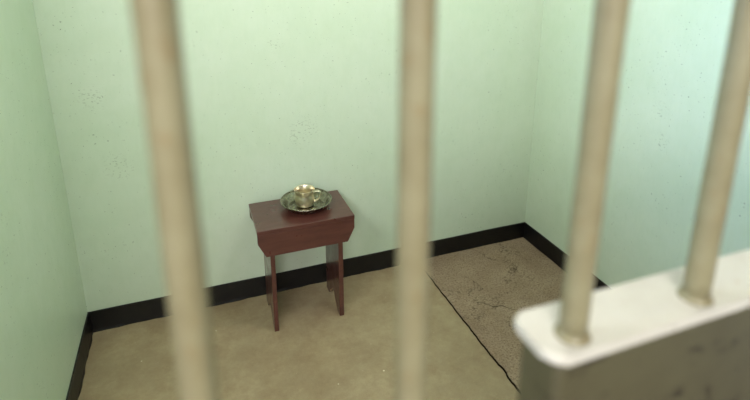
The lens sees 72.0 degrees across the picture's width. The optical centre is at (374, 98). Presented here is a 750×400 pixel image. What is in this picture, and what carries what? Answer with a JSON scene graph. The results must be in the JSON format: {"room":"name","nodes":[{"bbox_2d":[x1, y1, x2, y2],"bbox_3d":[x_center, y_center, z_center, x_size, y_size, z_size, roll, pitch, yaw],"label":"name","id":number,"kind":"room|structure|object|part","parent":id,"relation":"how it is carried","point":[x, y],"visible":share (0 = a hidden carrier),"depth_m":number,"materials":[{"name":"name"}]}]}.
{"room":"prison interior","nodes":[
{"label":"prison interior","id":0,"kind":"room"},
{"bbox_2d":[0,0,86,399],"bbox_3d":[-1.071,0.088,1.179,0.150,2.600,2.322,-6,17,-20],"label":"wall","id":1,"kind":"structure","parent":0,"point":[43,309],"depth_m":1.76,"materials":[{"name":"green paint"}]},
{"bbox_2d":[66,313,92,399],"bbox_3d":[-0.967,1.300,1.476,0.018,0.105,2.062,-6,17,-20],"label":"baseboard","id":2,"kind":"structure","parent":1,"relation":"attached to","point":[78,373],"depth_m":2.16,"materials":[{"name":"black paint"}]},
{"bbox_2d":[32,0,543,311],"bbox_3d":[-0.238,-0.298,2.565,2.411,2.600,0.200,-6,17,-20],"label":"wall","id":3,"kind":"structure","parent":0,"point":[284,95],"depth_m":2.49,"materials":[{"name":"green paint"}]},
{"bbox_2d":[87,222,523,332],"bbox_3d":[-0.200,0.931,2.801,2.411,0.105,0.018,-6,17,-20],"label":"baseboard","id":4,"kind":"structure","parent":3,"relation":"attached to","point":[121,315],"depth_m":2.72,"materials":[{"name":"black paint"}]},
{"bbox_2d":[78,266,517,399],"bbox_3d":[0.505,1.539,0.995,2.811,0.100,4.476,-6,17,-20],"label":"floor","id":5,"kind":"structure","parent":0,"point":[316,352],"depth_m":2.28,"materials":[{"name":"beige concrete"}]},
{"bbox_2d":[249,190,354,331],"bbox_3d":[-0.352,0.785,2.510,0.445,0.542,0.285,-6,17,-20],"label":"stool","id":6,"kind":"object","parent":5,"relation":"on","point":[279,231],"visible":0.94,"depth_m":2.37,"materials":[{"name":"red wood"}]},
{"bbox_3d":[-0.501,0.810,2.459,0.020,0.522,0.246,-6,17,-20],"label":"leg","id":7,"kind":"part","parent":6,"relation":"part of","materials":[{"name":"red wood"}]},
{"bbox_3d":[-0.352,0.534,2.440,0.445,0.020,0.285,-6,17,-20],"label":"seat","id":8,"kind":"part","parent":6,"relation":"part of","materials":[{"name":"red wood"}]},
{"bbox_2d":[280,188,331,214],"bbox_3d":[-0.329,0.496,2.464,0.245,0.038,0.245,-6,17,-20],"label":"plate","id":9,"kind":"object","parent":6,"relation":"on","point":[287,200],"visible":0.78,"depth_m":2.48,"materials":[{"name":"metal"}]},
{"bbox_2d":[294,184,320,207],"bbox_3d":[-0.323,0.468,2.467,0.128,0.083,0.101,-6,17,-20],"label":"mug","id":10,"kind":"object","parent":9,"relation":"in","point":[304,193],"visible":1,"depth_m":2.44,"materials":[{"name":"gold metal"}]},
{"bbox_3d":[-0.276,0.465,2.468,0.037,0.056,0.021,-2,16,-6],"label":"handle","id":11,"kind":"part","parent":10,"relation":"part of","materials":[{"name":"grey metal"}]},
{"bbox_3d":[-0.204,0.781,2.565,0.022,0.522,0.246,-6,17,-20],"label":"leg","id":12,"kind":"part","parent":6,"relation":"part of","materials":[{"name":"red wood"}]},
{"bbox_2d":[429,237,563,390],"bbox_3d":[0.883,1.122,2.288,0.728,0.010,1.760,-6,17,-20],"label":"floor mat","id":13,"kind":"object","parent":5,"relation":"on","point":[487,286],"visible":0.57,"depth_m":2.72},
{"bbox_2d":[517,307,749,399],"bbox_3d":[0.894,0.797,0.883,1.617,1.390,0.051,-6,17,-20],"label":"wall","id":14,"kind":"structure","parent":0,"point":[710,359],"depth_m":0.45,"materials":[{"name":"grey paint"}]},
{"bbox_2d":[129,0,436,399],"bbox_3d":[-0.239,0.469,0.347,0.773,2.280,0.040,-6,17,-20],"label":"bars","id":15,"kind":"object","parent":14,"relation":"attached to","point":[156,24],"visible":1,"depth_m":0.30,"materials":[{"name":"beige paint"}]},
{"bbox_2d":[553,0,630,346],"bbox_3d":[0.149,0.064,0.383,0.039,0.272,0.029,-6,17,-20],"label":"bar","id":16,"kind":"object","parent":14,"relation":"in","point":[610,19],"depth_m":0.38,"materials":[{"name":"beige paint"}]},
{"bbox_2d":[514,249,749,366],"bbox_3d":[0.889,0.123,0.694,1.626,0.010,0.058,-6,17,-20],"label":"ledge","id":17,"kind":"object","parent":14,"relation":"on","point":[624,315],"visible":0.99,"depth_m":0.45,"materials":[{"name":"beige paint"}]},
{"bbox_2d":[676,0,749,306],"bbox_3d":[0.272,0.053,0.428,0.049,0.269,0.029,-6,17,-20],"label":"bar","id":18,"kind":"object","parent":14,"relation":"in","point":[733,95],"depth_m":0.43,"materials":[{"name":"beige paint"}]},
{"bbox_2d":[525,0,749,286],"bbox_3d":[1.331,-0.152,2.035,0.150,2.600,2.322,-6,17,-20],"label":"wall","id":19,"kind":"structure","parent":0,"point":[674,51],"depth_m":2.29,"materials":[{"name":"green paint"}]},
{"bbox_2d":[523,222,608,291],"bbox_3d":[1.278,1.076,2.276,0.018,0.105,2.062,-6,17,-20],"label":"baseboard","id":20,"kind":"structure","parent":19,"relation":"attached to","point":[530,234],"depth_m":2.99,"materials":[{"name":"black paint"}]}
]}

